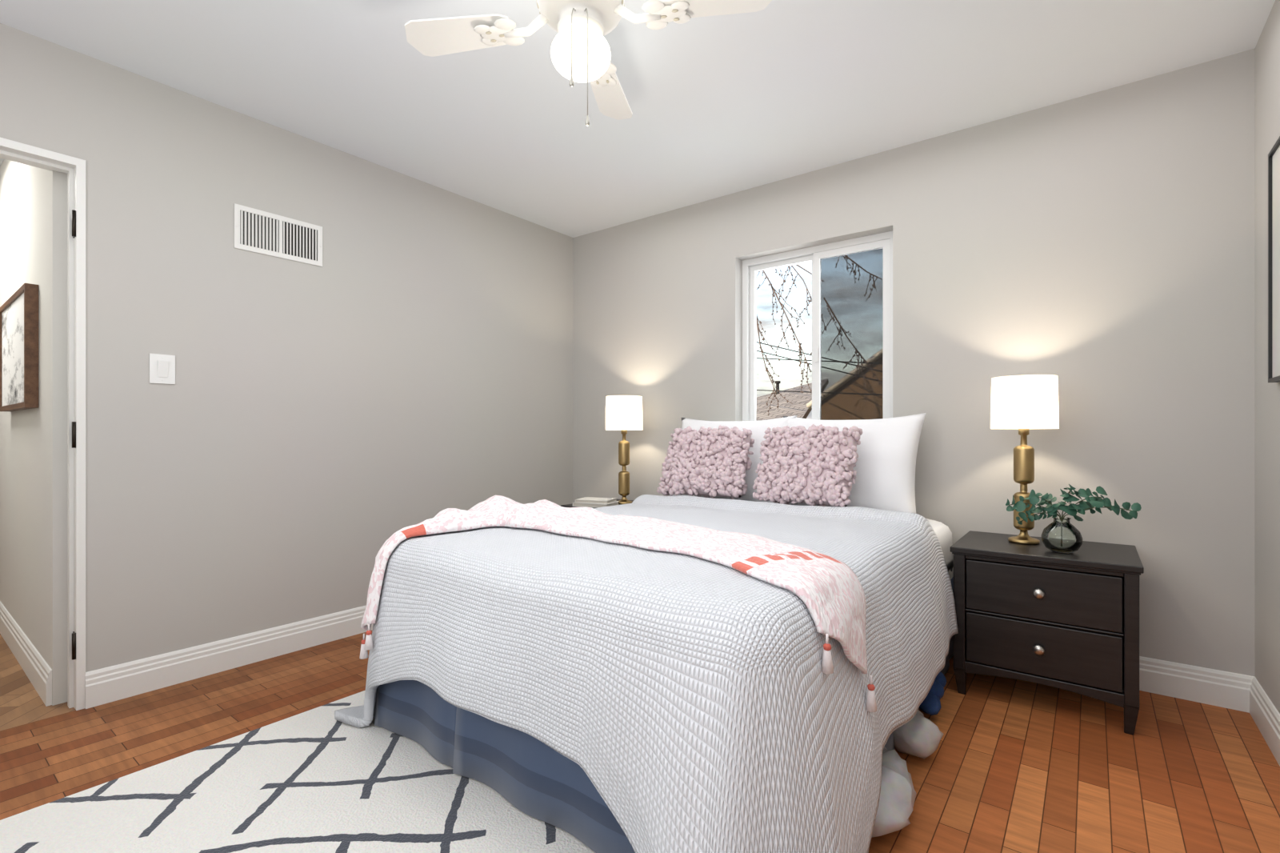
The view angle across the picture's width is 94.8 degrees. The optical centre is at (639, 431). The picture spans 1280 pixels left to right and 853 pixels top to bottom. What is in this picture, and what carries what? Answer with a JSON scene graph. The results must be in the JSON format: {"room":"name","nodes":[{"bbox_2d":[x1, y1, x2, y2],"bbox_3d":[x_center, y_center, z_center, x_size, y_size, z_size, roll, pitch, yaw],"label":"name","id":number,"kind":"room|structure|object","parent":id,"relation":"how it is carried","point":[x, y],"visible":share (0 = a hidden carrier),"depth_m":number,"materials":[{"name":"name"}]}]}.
{"room":"bedroom","nodes":[
{"label":"bedroom","id":0,"kind":"room"},
{"bbox_2d":[0,159,67,705],"bbox_3d":[-3.762,-0.190,3.479,4.000,2.440,0.120,0,0,37],"label":"wall","id":1,"kind":"structure","parent":0,"point":[34,448],"depth_m":2.27,"materials":[{"name":"paint"}]},
{"bbox_2d":[0,283,38,411],"bbox_3d":[-2.780,-0.350,2.624,0.800,0.500,0.039,0,0,37],"label":"framed picture","id":2,"kind":"object","parent":1,"relation":"attached to","point":[19,349],"visible":1,"depth_m":2.49,"materials":[{"name":"brown wood"}]},
{"bbox_2d":[0,600,51,706],"bbox_3d":[-3.760,0.964,3.392,3.870,0.132,0.016,0,0,37],"label":"baseboard","id":3,"kind":"structure","parent":1,"relation":"attached to","point":[35,667],"depth_m":2.49,"materials":[{"name":"white wood"}]},
{"bbox_2d":[0,23,572,671],"bbox_3d":[-1.787,-0.190,2.670,0.120,2.440,4.120,0,0,37],"label":"wall","id":4,"kind":"structure","parent":0,"point":[298,441],"depth_m":2.69,"materials":[{"name":"beige paint"}]},
{"bbox_2d":[0,137,85,710],"bbox_3d":[-2.378,0.008,1.901,0.142,2.044,0.844,0,0,37],"label":"door frame","id":5,"kind":"structure","parent":4,"relation":"attached to","point":[74,168],"depth_m":2.19,"materials":[{"name":"white wood"}]},
{"bbox_2d":[149,353,175,383],"bbox_3d":[-1.928,-0.255,2.376,0.013,0.118,0.082,0,0,37],"label":"light switch","id":6,"kind":"object","parent":4,"relation":"attached to","point":[162,368],"visible":1,"depth_m":2.37,"materials":[{"name":"white plastic"}]},
{"bbox_2d":[84,604,373,708],"bbox_3d":[-1.286,0.964,3.211,0.016,0.132,2.570,0,0,37],"label":"baseboard","id":7,"kind":"structure","parent":4,"relation":"attached to","point":[115,682],"depth_m":2.51,"materials":[{"name":"white wood"}]},
{"bbox_2d":[234,203,322,266],"bbox_3d":[-1.665,-0.905,2.724,0.009,0.194,0.372,0,0,37],"label":"air vent","id":8,"kind":"object","parent":4,"relation":"in","point":[256,230],"visible":1,"depth_m":2.71,"materials":[{"name":"white metal"}]},
{"bbox_2d":[0,0,1275,237],"bbox_3d":[-1.839,-1.450,2.848,7.580,0.080,4.340,0,0,37],"label":"ceiling","id":9,"kind":"structure","parent":0,"point":[770,93],"depth_m":2.33,"materials":[{"name":"white paint"}]},
{"bbox_2d":[404,0,771,126],"bbox_3d":[-0.177,-1.139,1.762,0.840,0.541,0.840,0,0,-35],"label":"ceiling fan","id":10,"kind":"object","parent":9,"relation":"hanging from","point":[580,50],"visible":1,"depth_m":1.75,"materials":[{"name":"white wood"}]},
{"bbox_2d":[0,629,1279,852],"bbox_3d":[-1.870,1.060,2.808,7.580,0.060,4.240,0,0,37],"label":"floor","id":11,"kind":"structure","parent":0,"point":[1011,766],"depth_m":1.88,"materials":[{"name":"brown wood"}]},
{"bbox_2d":[0,690,595,852],"bbox_3d":[-0.920,1.024,1.116,1.733,0.011,2.170,0,0,37],"label":"rug","id":12,"kind":"object","parent":11,"relation":"on","point":[320,779],"visible":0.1,"depth_m":1.60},
{"bbox_2d":[560,498,633,508],"bbox_3d":[-0.119,0.740,3.628,0.580,0.580,0.486,0,0,37],"label":"nightstand","id":13,"kind":"object","parent":11,"relation":"on","point":[568,506],"depth_m":3.62,"materials":[{"name":"black wood"}]},
{"bbox_2d":[572,496,619,507],"bbox_3d":[-0.269,0.429,3.597,0.232,0.040,0.171,0,0,23],"label":"books","id":14,"kind":"object","parent":13,"relation":"on","point":[590,502],"visible":1,"depth_m":3.54,"materials":[{"name":"white paper"}]},
{"bbox_2d":[605,395,642,504],"bbox_3d":[-0.100,0.113,3.694,0.234,0.672,0.234,0,0,37],"label":"lamp","id":15,"kind":"object","parent":13,"relation":"on","point":[623,414],"visible":0.96,"depth_m":3.62,"materials":[{"name":"gold metal"}]},
{"bbox_2d":[334,412,958,852],"bbox_3d":[0.251,0.464,2.238,1.890,1.106,2.265,0,0,37],"label":"bed","id":16,"kind":"object","parent":11,"relation":"on","point":[739,638],"visible":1,"depth_m":1.54,"materials":[{"name":"white fabric"}]},
{"bbox_2d":[360,494,867,674],"bbox_3d":[-0.104,0.464,1.845,1.578,0.425,0.831,0,0,38],"label":"throw","id":17,"kind":"object","parent":16,"relation":"on","point":[501,585],"depth_m":1.55,"materials":[{"name":"white fabric"}]},
{"bbox_2d":[656,424,754,501],"bbox_3d":[0.346,0.156,3.082,0.498,0.389,0.283,0,0,38],"label":"pillow","id":18,"kind":"object","parent":16,"relation":"on","point":[708,463],"depth_m":3.01,"materials":[{"name":"pink fabric"}]},
{"bbox_2d":[752,423,863,507],"bbox_3d":[0.778,0.157,2.758,0.497,0.392,0.279,0,0,38],"label":"pillow","id":19,"kind":"object","parent":16,"relation":"on","point":[813,466],"depth_m":2.69,"materials":[{"name":"pink fabric"}]},
{"bbox_2d":[769,412,926,519],"bbox_3d":[1.001,0.150,2.895,0.726,0.478,0.244,0,0,38],"label":"pillow","id":20,"kind":"object","parent":16,"relation":"on","point":[886,464],"depth_m":2.71,"materials":[{"name":"white fabric"}]},
{"bbox_2d":[949,530,1143,735],"bbox_3d":[1.588,0.740,2.318,0.580,0.580,0.486,0,0,37],"label":"nightstand","id":21,"kind":"object","parent":11,"relation":"on","point":[1040,613],"visible":1,"depth_m":2.14,"materials":[{"name":"black wood"}]},
{"bbox_2d":[990,374,1059,544],"bbox_3d":[1.565,0.113,2.398,0.234,0.672,0.234,0,0,37],"label":"lamp","id":22,"kind":"object","parent":21,"relation":"on","point":[1023,404],"visible":1,"depth_m":2.33,"materials":[{"name":"gold metal"}]},
{"bbox_2d":[1005,484,1141,553],"bbox_3d":[1.601,0.322,2.194,0.410,0.255,0.128,0,0,37],"label":"potted plant","id":23,"kind":"object","parent":21,"relation":"on","point":[1098,502],"visible":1,"depth_m":2.19,"materials":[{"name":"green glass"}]},
{"bbox_2d":[572,48,1254,675],"bbox_3d":[0.936,-0.190,3.278,3.700,2.440,0.160,0,0,37],"label":"wall","id":24,"kind":"structure","parent":0,"point":[1094,252],"depth_m":2.54,"materials":[{"name":"beige paint"}]},
{"bbox_2d":[742,231,892,420],"bbox_3d":[0.957,-0.460,3.256,0.880,1.140,0.148,0,0,37],"label":"window","id":25,"kind":"structure","parent":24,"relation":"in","point":[852,329],"depth_m":3.17,"materials":[{"name":"white plastic"}]},
{"bbox_2d":[1139,656,1241,711],"bbox_3d":[0.874,0.964,3.214,3.440,0.132,0.016,0,0,37],"label":"baseboard","id":26,"kind":"structure","parent":24,"relation":"attached to","point":[1182,681],"depth_m":2.26,"materials":[{"name":"white wood"}]},
{"bbox_2d":[1254,0,1279,713],"bbox_3d":[1.053,-0.190,0.490,0.120,2.440,4.120,0,0,37],"label":"wall","id":27,"kind":"structure","parent":0,"point":[1267,428],"depth_m":2.03,"materials":[{"name":"beige paint"}]},
{"bbox_2d":[1241,674,1279,765],"bbox_3d":[1.036,0.964,0.579,0.016,0.132,4.000,0,0,37],"label":"baseboard","id":28,"kind":"structure","parent":27,"relation":"attached to","point":[1255,702],"depth_m":2.01,"materials":[{"name":"white wood"}]},
{"bbox_2d":[1268,136,1279,382],"bbox_3d":[1.868,-0.530,1.670,0.021,0.740,0.585,0,0,37],"label":"picture","id":29,"kind":"object","parent":27,"relation":"attached to","point":[1274,265],"visible":1,"depth_m":1.88,"materials":[{"name":"black metal"}]},
{"label":"outside","id":30,"kind":"structure","parent":0,"visible":0},
{"bbox_3d":[17.869,1.580,28.187,80.000,0.100,59.700,0,0,37],"label":"ground","id":31,"kind":"structure","parent":30,"visible":0},
{"bbox_2d":[756,380,811,420],"bbox_3d":[1.618,0.207,11.634,4.406,2.646,3.850,0,0,37],"label":"house roof","id":32,"kind":"structure","parent":31,"relation":"on","point":[802,399],"depth_m":11.26,"materials":[{"name":"grey"}]},
{"bbox_2d":[756,341,811,392],"bbox_3d":[-0.119,-3.232,14.703,14.590,9.524,9.217,0,0,37],"label":"powerlines","id":33,"kind":"object","parent":31,"relation":"on","point":[797,360],"depth_m":9.70,"materials":[{"name":"black metal"}]},
{"bbox_2d":[756,264,811,415],"bbox_3d":[1.324,-1.183,7.269,3.302,5.432,0.465,0,0,37],"label":"tree","id":34,"kind":"object","parent":31,"relation":"on","point":[800,349],"depth_m":6.92,"materials":[{"name":"brown plant"}]},
{"bbox_2d":[806,400,811,409],"bbox_3d":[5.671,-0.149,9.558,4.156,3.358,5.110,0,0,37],"label":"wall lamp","id":35,"kind":"object","parent":31,"relation":"on","point":[809,406],"depth_m":8.78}
]}

